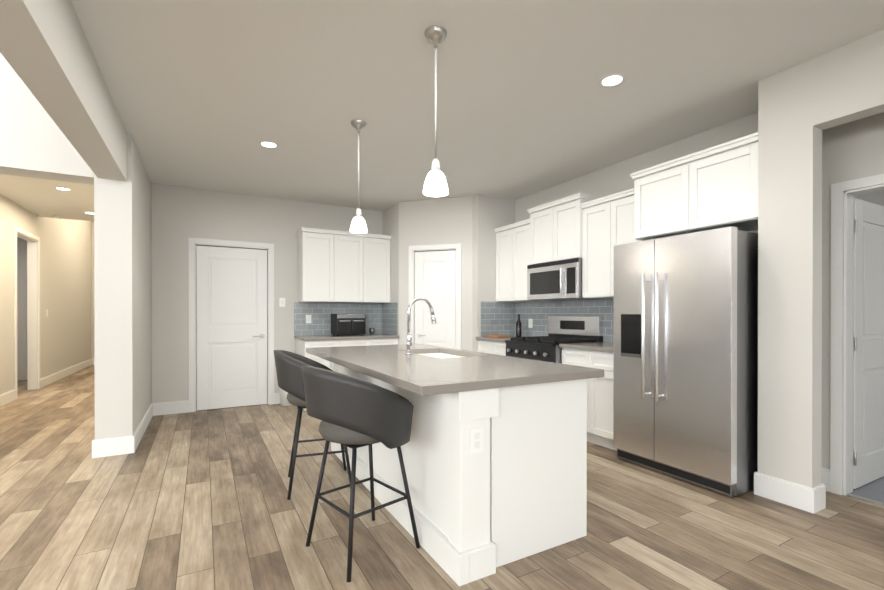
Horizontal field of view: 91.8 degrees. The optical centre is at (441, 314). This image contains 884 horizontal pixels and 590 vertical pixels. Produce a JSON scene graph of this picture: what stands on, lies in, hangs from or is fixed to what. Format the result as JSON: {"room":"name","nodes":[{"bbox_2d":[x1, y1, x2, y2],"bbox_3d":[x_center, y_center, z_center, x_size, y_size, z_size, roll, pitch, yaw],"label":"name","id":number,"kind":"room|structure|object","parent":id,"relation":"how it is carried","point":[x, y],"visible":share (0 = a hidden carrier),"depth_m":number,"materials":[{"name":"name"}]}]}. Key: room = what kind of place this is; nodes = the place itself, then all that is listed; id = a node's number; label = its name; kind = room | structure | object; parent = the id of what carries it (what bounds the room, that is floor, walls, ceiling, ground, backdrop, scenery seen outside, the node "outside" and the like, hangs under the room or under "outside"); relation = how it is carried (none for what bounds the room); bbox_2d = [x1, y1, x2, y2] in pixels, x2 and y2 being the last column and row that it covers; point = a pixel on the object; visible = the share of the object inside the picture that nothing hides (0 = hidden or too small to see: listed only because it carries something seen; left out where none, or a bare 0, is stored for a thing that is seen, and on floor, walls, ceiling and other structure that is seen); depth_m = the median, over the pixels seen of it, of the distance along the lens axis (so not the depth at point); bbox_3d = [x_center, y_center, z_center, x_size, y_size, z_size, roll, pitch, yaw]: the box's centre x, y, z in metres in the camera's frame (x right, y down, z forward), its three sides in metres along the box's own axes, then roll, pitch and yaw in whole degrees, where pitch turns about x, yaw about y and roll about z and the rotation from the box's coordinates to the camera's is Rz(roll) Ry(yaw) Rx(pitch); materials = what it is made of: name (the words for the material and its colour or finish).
{"room":"kitchen","nodes":[
{"label":"kitchen","id":0,"kind":"room"},
{"bbox_2d":[0,194,90,394],"bbox_3d":[-6.474,-0.616,6.700,0.120,3.620,8.340,0,0,-29],"label":"wall","id":1,"kind":"structure","parent":0,"point":[65,289],"depth_m":7.21,"materials":[{"name":"grey paint"}]},
{"bbox_2d":[14,226,39,398],"bbox_3d":[-6.336,-0.031,6.470,0.137,2.452,1.044,0,0,-29],"label":"door frame","id":2,"kind":"structure","parent":1,"relation":"attached to","point":[33,305],"depth_m":6.85,"materials":[{"name":"white wood"}]},
{"bbox_2d":[0,174,93,220],"bbox_3d":[-6.889,-2.070,6.465,4.130,0.950,8.340,0,0,-29],"label":"ceiling","id":3,"kind":"structure","parent":0,"point":[45,197],"depth_m":5.75,"materials":[{"name":"white paint"}]},
{"bbox_2d":[53,215,62,218],"bbox_3d":[-6.183,-1.578,6.894,0.129,0.034,0.129,0,0,-35],"label":"smoke detector","id":4,"kind":"object","parent":3,"relation":"attached to","point":[57,216],"depth_m":6.85,"materials":[{"name":"white"}]},
{"bbox_2d":[54,187,71,190],"bbox_3d":[-4.777,-1.589,5.399,0.170,0.006,0.170,0,0,-29],"label":"recessed light","id":5,"kind":"object","parent":3,"relation":"in","point":[62,188],"visible":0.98,"depth_m":5.40,"materials":[{"name":"white plastic"}]},
{"bbox_2d":[0,53,93,184],"bbox_3d":[-5.596,-1.724,2.264,5.957,1.140,0.260,0,0,-29],"label":"wall","id":6,"kind":"structure","parent":0,"point":[35,142],"depth_m":3.41,"materials":[{"name":"grey paint"}]},
{"bbox_2d":[0,0,126,180],"bbox_3d":[-0.822,-1.718,0.081,0.200,1.140,8.197,0,0,-29],"label":"beam","id":7,"kind":"structure","parent":0,"point":[46,51],"depth_m":2.22,"materials":[{"name":"grey paint"}]},
{"bbox_2d":[91,221,93,357],"bbox_3d":[-7.768,-0.626,10.593,1.650,3.620,0.120,0,0,-29],"label":"wall","id":8,"kind":"structure","parent":0,"point":[92,289],"depth_m":10.21,"materials":[{"name":"grey paint"}]},
{"bbox_2d":[94,134,151,439],"bbox_3d":[-4.908,-0.618,7.424,0.260,3.620,8.600,0,0,-29],"label":"wall","id":9,"kind":"structure","parent":0,"point":[122,310],"depth_m":3.70,"materials":[{"name":"grey paint"}]},
{"bbox_2d":[151,183,381,403],"bbox_3d":[-1.562,-0.189,6.211,4.397,2.770,0.120,0,0,-29],"label":"wall","id":10,"kind":"structure","parent":0,"point":[180,215],"depth_m":5.34,"materials":[{"name":"grey paint"}]},
{"bbox_2d":[188,237,273,411],"bbox_3d":[-2.715,0.122,5.560,0.989,2.152,0.136,0,0,-29],"label":"door frame","id":11,"kind":"structure","parent":10,"relation":"attached to","point":[192,242],"depth_m":5.44,"materials":[{"name":"white wood"}]},
{"bbox_2d":[196,245,266,410],"bbox_3d":[-2.696,0.162,5.510,0.839,2.056,0.096,0,0,-29],"label":"closet door","id":12,"kind":"structure","parent":10,"relation":"in","point":[231,327],"depth_m":5.51,"materials":[{"name":"white wood"}]},
{"bbox_2d":[279,298,284,306],"bbox_3d":[-2.163,-0.173,5.802,0.075,0.120,0.008,0,0,-29],"label":"switch plate","id":13,"kind":"object","parent":10,"relation":"attached to","point":[281,300],"depth_m":5.80,"materials":[{"name":"white plastic"}]},
{"bbox_2d":[306,315,310,322],"bbox_3d":[-1.858,0.056,5.964,0.075,0.120,0.005,0,0,-29],"label":"outlet","id":14,"kind":"object","parent":10,"relation":"attached to","point":[308,317],"depth_m":5.96,"materials":[{"name":"white plastic"}]},
{"bbox_2d":[296,227,339,302],"bbox_3d":[-1.700,-0.652,5.872,0.472,0.948,0.330,0,0,-29],"label":"upper cabinet","id":15,"kind":"object","parent":10,"relation":"attached to","point":[335,266],"depth_m":5.74,"materials":[{"name":"white wood"}]},
{"bbox_2d":[294,302,381,335],"bbox_3d":[-1.468,0.051,6.191,1.286,0.460,0.008,0,0,-29],"label":"tile backsplash","id":16,"kind":"structure","parent":10,"relation":"attached to","point":[320,313],"depth_m":6.08,"materials":[{"name":"tile"}]},
{"bbox_2d":[340,231,367,302],"bbox_3d":[-1.366,-0.653,6.058,0.532,0.948,0.330,0,0,-29],"label":"upper cabinet","id":17,"kind":"object","parent":10,"relation":"attached to","point":[353,247],"depth_m":5.96,"materials":[{"name":"white wood"}]},
{"bbox_2d":[368,235,390,302],"bbox_3d":[-1.033,-0.653,6.244,0.472,0.948,0.330,0,0,-29],"label":"upper cabinet","id":18,"kind":"object","parent":10,"relation":"attached to","point":[378,245],"depth_m":6.14,"materials":[{"name":"white wood"}]},
{"bbox_2d":[382,202,398,343],"bbox_3d":[-0.702,-0.189,6.265,0.120,2.770,0.617,0,0,-29],"label":"wall","id":19,"kind":"structure","parent":0,"point":[390,216],"depth_m":6.13,"materials":[{"name":"grey paint"}]},
{"bbox_2d":[399,196,471,350],"bbox_3d":[-0.084,-0.188,5.882,1.046,2.770,0.120,0,0,16],"label":"wall","id":20,"kind":"structure","parent":0,"point":[436,221],"depth_m":5.80,"materials":[{"name":"grey paint"}]},
{"bbox_2d":[409,243,460,349],"bbox_3d":[-0.086,0.121,5.875,1.046,2.152,0.136,0,0,16],"label":"door frame","id":21,"kind":"structure","parent":20,"relation":"attached to","point":[425,248],"depth_m":5.80,"materials":[{"name":"white wood"}]},
{"bbox_2d":[415,250,455,348],"bbox_3d":[-0.087,0.159,5.845,0.435,2.060,0.454,0,0,-29],"label":"pantry door","id":22,"kind":"structure","parent":20,"relation":"in","point":[435,279],"depth_m":5.83,"materials":[{"name":"white wood"}]},
{"bbox_2d":[0,365,883,589],"bbox_3d":[-1.710,1.250,4.690,15.100,0.100,17.100,0,0,-29],"label":"floor","id":23,"kind":"structure","parent":0,"point":[197,500],"depth_m":2.45,"materials":[{"name":"brown wood"}]},
{"bbox_2d":[273,350,350,499],"bbox_3d":[-0.902,0.725,3.047,0.552,0.962,0.582,0,0,-29],"label":"bar stool","id":24,"kind":"object","parent":23,"relation":"on","point":[288,364],"visible":0.48,"depth_m":2.85,"materials":[{"name":"grey"}]},
{"bbox_2d":[294,337,345,410],"bbox_3d":[-1.648,0.760,5.739,0.495,0.876,0.620,0,0,-29],"label":"base cabinet","id":25,"kind":"object","parent":23,"relation":"on","point":[303,343],"depth_m":5.47,"materials":[{"name":"white wood"}]},
{"bbox_2d":[298,333,397,340],"bbox_3d":[-1.310,0.299,5.909,1.288,0.036,0.650,0,0,-29],"label":"countertop","id":26,"kind":"structure","parent":25,"relation":"on","point":[349,337],"depth_m":5.63,"materials":[{"name":"grey stone"}]},
{"bbox_2d":[331,314,365,335],"bbox_3d":[-1.306,0.131,5.985,0.410,0.300,0.327,0,0,-29],"label":"toaster oven","id":27,"kind":"object","parent":26,"relation":"on","point":[343,324],"visible":1,"depth_m":5.87,"materials":[{"name":"black metal"}]},
{"bbox_2d":[369,328,374,333],"bbox_3d":[-1.018,0.235,6.218,0.080,0.090,0.079,0,0,-29],"label":"cup","id":28,"kind":"object","parent":26,"relation":"on","point":[371,330],"visible":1,"depth_m":6.19,"materials":[{"name":"black ceramic"}]},
{"bbox_2d":[346,337,373,345],"bbox_3d":[-1.302,0.759,5.931,0.537,0.876,0.620,0,0,-29],"label":"base cabinet","id":29,"kind":"object","parent":23,"relation":"on","point":[348,343],"depth_m":5.71,"materials":[{"name":"white wood"}]},
{"bbox_2d":[301,366,419,581],"bbox_3d":[-0.431,0.728,2.214,0.564,0.962,0.582,0,0,-29],"label":"bar stool","id":30,"kind":"object","parent":23,"relation":"on","point":[354,413],"visible":1,"depth_m":2.00,"materials":[{"name":"grey leather"}]},
{"bbox_2d":[374,337,398,344],"bbox_3d":[-0.964,0.759,6.120,0.478,0.876,0.620,0,0,-29],"label":"base cabinet","id":31,"kind":"object","parent":23,"relation":"on","point":[377,340],"depth_m":5.88,"materials":[{"name":"white wood"}]},
{"bbox_2d":[328,360,586,585],"bbox_3d":[-0.094,0.767,3.059,0.845,0.876,2.212,0,0,-29],"label":"kitchen island","id":32,"kind":"object","parent":23,"relation":"on","point":[516,490],"depth_m":2.14,"materials":[{"name":"white wood"}]},
{"bbox_2d":[306,344,603,395],"bbox_3d":[-0.162,0.309,3.020,1.090,0.040,2.280,0,0,-29],"label":"island countertop","id":33,"kind":"structure","parent":32,"relation":"on","point":[421,375],"depth_m":2.33,"materials":[{"name":"grey stone"}]},
{"bbox_2d":[405,297,435,353],"bbox_3d":[-0.148,0.078,3.202,0.256,0.420,0.088,0,0,-29],"label":"faucet","id":34,"kind":"object","parent":33,"relation":"on","point":[409,336],"visible":1,"depth_m":3.16,"materials":[{"name":"silver metal"}]},
{"bbox_2d":[422,352,461,355],"bbox_3d":[-0.013,0.425,3.298,0.430,0.217,0.780,0,0,-29],"label":"sink","id":35,"kind":"object","parent":33,"relation":"in","point":[423,353],"depth_m":3.56,"materials":[{"name":"white ceramic"}]},
{"bbox_2d":[470,427,483,453],"bbox_3d":[0.160,0.575,1.963,0.072,0.115,0.007,0,0,-29],"label":"outlet","id":36,"kind":"object","parent":32,"relation":"attached to","point":[476,440],"visible":1,"depth_m":1.96,"materials":[{"name":"white plastic"}]},
{"bbox_2d":[478,340,487,352],"bbox_3d":[0.833,0.760,5.543,0.620,0.876,0.419,0,0,-29],"label":"base cabinet","id":37,"kind":"object","parent":23,"relation":"on","point":[482,344],"depth_m":5.47,"materials":[{"name":"white wood"}]},
{"bbox_2d":[488,340,505,355],"bbox_3d":[0.979,0.761,5.282,0.620,0.876,0.419,0,0,-29],"label":"base cabinet","id":38,"kind":"object","parent":23,"relation":"on","point":[494,346],"depth_m":5.21,"materials":[{"name":"white wood"}]},
{"bbox_2d":[476,336,527,343],"bbox_3d":[0.893,0.301,5.404,0.650,0.036,0.718,0,0,-29],"label":"countertop","id":39,"kind":"structure","parent":38,"relation":"on","point":[502,339],"depth_m":5.34,"materials":[{"name":"grey stone"}]},
{"bbox_2d":[486,335,509,336],"bbox_3d":[0.727,0.272,5.554,0.200,0.019,0.240,0,0,-29],"label":"cutting board","id":40,"kind":"object","parent":39,"relation":"on","point":[498,335],"visible":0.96,"depth_m":5.50,"materials":[{"name":"brown wood"}]},
{"bbox_2d":[516,314,521,336],"bbox_3d":[0.992,0.137,5.529,0.072,0.290,0.071,0,0,-29],"label":"bottle","id":41,"kind":"object","parent":39,"relation":"on","point":[518,328],"visible":1,"depth_m":5.50,"materials":[{"name":"black glass"}]},
{"bbox_2d":[505,316,602,363],"bbox_3d":[1.198,0.607,4.718,0.761,1.185,0.767,0,0,-29],"label":"range","id":42,"kind":"object","parent":23,"relation":"on","point":[573,329],"visible":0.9,"depth_m":4.65,"materials":[{"name":"silver metal"}]},
{"bbox_2d":[562,348,579,365],"bbox_3d":[1.560,0.764,4.239,0.620,0.876,0.408,0,0,-29],"label":"base cabinet","id":43,"kind":"object","parent":23,"relation":"on","point":[570,356],"depth_m":4.16,"materials":[{"name":"white wood"}]},
{"bbox_2d":[580,348,616,450],"bbox_3d":[1.705,0.764,3.979,0.620,0.876,0.427,0,0,-29],"label":"base cabinet","id":44,"kind":"object","parent":23,"relation":"on","point":[598,355],"depth_m":3.87,"materials":[{"name":"white wood"}]},
{"bbox_2d":[560,342,613,351],"bbox_3d":[1.622,0.304,4.095,0.650,0.036,0.717,0,0,-29],"label":"countertop","id":45,"kind":"structure","parent":44,"relation":"on","point":[595,346],"depth_m":4.02,"materials":[{"name":"grey stone"}]},
{"bbox_2d":[613,226,757,496],"bbox_3d":[1.949,0.308,3.340,0.815,1.768,0.912,0,0,-29],"label":"refrigerator","id":46,"kind":"object","parent":23,"relation":"on","point":[685,385],"visible":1,"depth_m":3.01,"materials":[{"name":"silver metal"}]},
{"bbox_2d":[847,493,883,505],"bbox_3d":[2.916,1.201,2.504,0.042,0.008,0.824,0,0,-29],"label":"threshold","id":47,"kind":"object","parent":23,"relation":"on","point":[866,499],"depth_m":2.78,"materials":[{"name":"grey metal"}]},
{"bbox_2d":[850,476,883,502],"bbox_3d":[5.739,1.204,2.057,4.447,0.006,5.047,0,0,-29],"label":"bedroom carpet","id":48,"kind":"object","parent":23,"relation":"on","point":[873,490],"visible":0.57,"depth_m":2.92,"materials":[{"name":"grey carpet"}]},
{"bbox_2d":[70,0,883,210],"bbox_3d":[0.752,-1.623,2.019,4.434,0.120,10.050,0,0,-29],"label":"ceiling","id":49,"kind":"structure","parent":0,"point":[208,94],"depth_m":2.87,"materials":[{"name":"white paint"}]},
{"bbox_2d":[259,141,278,148],"bbox_3d":[-1.591,-1.565,3.936,0.170,0.006,0.170,0,0,-29],"label":"recessed light","id":50,"kind":"object","parent":49,"relation":"in","point":[270,144],"visible":1,"depth_m":3.93,"materials":[{"name":"white"}]},
{"bbox_2d":[350,120,367,233],"bbox_3d":[-0.680,-1.123,3.494,0.144,0.888,0.144,0,0,-29],"label":"pendant light","id":51,"kind":"object","parent":49,"relation":"hanging from","point":[358,224],"visible":1,"depth_m":3.47,"materials":[{"name":"white glass"}]},
{"bbox_2d":[423,26,448,196],"bbox_3d":[-0.035,-1.119,2.377,0.144,0.888,0.144,0,0,-29],"label":"pendant light","id":52,"kind":"object","parent":49,"relation":"hanging from","point":[435,184],"visible":1,"depth_m":2.35,"materials":[{"name":"white glass"}]},
{"bbox_2d":[599,73,625,87],"bbox_3d":[1.134,-1.562,2.856,0.170,0.006,0.170,0,0,-29],"label":"recessed light","id":53,"kind":"object","parent":49,"relation":"in","point":[612,80],"visible":1,"depth_m":2.85,"materials":[{"name":"white"}]},
{"bbox_2d":[472,194,514,351],"bbox_3d":[0.702,-0.188,5.778,0.617,2.770,0.120,0,0,-29],"label":"wall","id":54,"kind":"structure","parent":0,"point":[490,214],"depth_m":5.65,"materials":[{"name":"grey paint"}]},
{"bbox_2d":[382,301,513,336],"bbox_3d":[0.041,0.051,6.179,1.348,0.460,1.478,0,0,-29],"label":"tile backsplash","id":55,"kind":"structure","parent":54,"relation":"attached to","point":[497,318],"depth_m":5.79,"materials":[{"name":"tile"}]},
{"bbox_2d":[515,112,883,468],"bbox_3d":[2.680,-0.180,2.994,0.120,2.770,9.870,0,0,-29],"label":"wall","id":56,"kind":"structure","parent":0,"point":[853,150],"depth_m":2.95,"materials":[{"name":"grey paint"}]},
{"bbox_2d":[494,228,505,301],"bbox_3d":[0.960,-0.651,5.609,0.330,0.948,0.420,0,0,-29],"label":"upper cabinet","id":57,"kind":"object","parent":56,"relation":"attached to","point":[501,232],"depth_m":5.62,"materials":[{"name":"white wood"}]},
{"bbox_2d":[506,220,547,301],"bbox_3d":[1.106,-0.650,5.347,0.330,0.948,0.420,0,0,-29],"label":"upper cabinet","id":58,"kind":"object","parent":56,"relation":"attached to","point":[517,235],"depth_m":5.33,"materials":[{"name":"white wood"}]},
{"bbox_2d":[528,319,532,327],"bbox_3d":[1.153,0.107,5.582,0.005,0.120,0.075,0,0,-29],"label":"switch plate","id":59,"kind":"object","parent":56,"relation":"attached to","point":[530,321],"depth_m":5.58,"materials":[{"name":"white plastic"}]},
{"bbox_2d":[530,204,545,264],"bbox_3d":[1.305,-0.909,4.959,0.360,0.639,0.444,0,0,-29],"label":"upper cabinet","id":60,"kind":"object","parent":56,"relation":"attached to","point":[537,217],"depth_m":4.95,"materials":[{"name":"white wood"}]},
{"bbox_2d":[515,298,613,341],"bbox_3d":[1.532,0.054,4.914,0.008,0.460,2.195,0,0,-29],"label":"tile backsplash","id":61,"kind":"structure","parent":56,"relation":"attached to","point":[538,312],"depth_m":5.12,"materials":[{"name":"tile"}]},
{"bbox_2d":[546,193,601,261],"bbox_3d":[1.463,-0.908,4.676,0.360,0.639,0.445,0,0,-29],"label":"upper cabinet","id":62,"kind":"object","parent":56,"relation":"attached to","point":[563,217],"depth_m":4.58,"materials":[{"name":"white wood"}]},
{"bbox_2d":[527,258,598,300],"bbox_3d":[1.345,-0.380,4.797,0.450,0.410,0.767,0,0,-29],"label":"microwave","id":63,"kind":"object","parent":62,"relation":"attached to","point":[556,280],"visible":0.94,"depth_m":4.64,"materials":[{"name":"silver metal"}]},
{"bbox_2d":[582,200,601,298],"bbox_3d":[1.686,-0.648,4.308,0.330,0.948,0.410,0,0,-29],"label":"upper cabinet","id":64,"kind":"object","parent":56,"relation":"attached to","point":[592,212],"depth_m":4.31,"materials":[{"name":"white wood"}]},
{"bbox_2d":[602,192,637,298],"bbox_3d":[1.827,-0.647,4.054,0.330,0.948,0.410,0,0,-29],"label":"upper cabinet","id":65,"kind":"object","parent":56,"relation":"attached to","point":[615,209],"depth_m":4.08,"materials":[{"name":"white wood"}]},
{"bbox_2d":[630,160,681,241],"bbox_3d":[2.004,-0.934,3.603,0.460,0.552,0.543,0,0,-29],"label":"upper cabinet","id":66,"kind":"object","parent":56,"relation":"attached to","point":[654,194],"depth_m":3.56,"materials":[{"name":"white wood"}]},
{"bbox_2d":[678,132,757,233],"bbox_3d":[2.210,-0.933,3.234,0.460,0.552,0.543,0,0,-29],"label":"upper cabinet","id":67,"kind":"object","parent":56,"relation":"attached to","point":[714,187],"depth_m":3.12,"materials":[{"name":"white wood"}]},
{"bbox_2d":[830,174,883,495],"bbox_3d":[2.939,0.160,2.514,0.137,2.092,0.984,0,0,-29],"label":"door frame","id":68,"kind":"structure","parent":56,"relation":"attached to","point":[842,360],"depth_m":2.87,"materials":[{"name":"white wood"}]},
{"bbox_2d":[853,198,883,488],"bbox_3d":[3.162,0.195,3.115,0.834,1.986,0.157,0,0,-29],"label":"bedroom door","id":69,"kind":"structure","parent":56,"relation":"in","point":[868,388],"depth_m":3.03,"materials":[{"name":"white wood"}]},
{"bbox_2d":[758,29,883,487],"bbox_3d":[3.573,-0.174,0.762,0.487,2.770,5.100,0,0,-29],"label":"wall","id":70,"kind":"structure","parent":0,"point":[802,106],"depth_m":2.68,"materials":[{"name":"grey paint"}]},
{"bbox_2d":[0,358,829,513],"bbox_3d":[-0.501,1.123,5.364,9.008,0.150,16.100,0,0,-29],"label":"baseboard","id":71,"kind":"structure","parent":70,"relation":"attached to","point":[804,498],"depth_m":3.62,"materials":[{"name":"white wood"}]},
{"bbox_2d":[854,190,883,205],"bbox_3d":[4.500,-0.184,4.324,4.350,2.770,0.120,0,0,-29],"label":"wall","id":72,"kind":"structure","parent":0,"point":[877,197],"depth_m":3.97,"materials":[{"name":"grey paint"}]}
]}

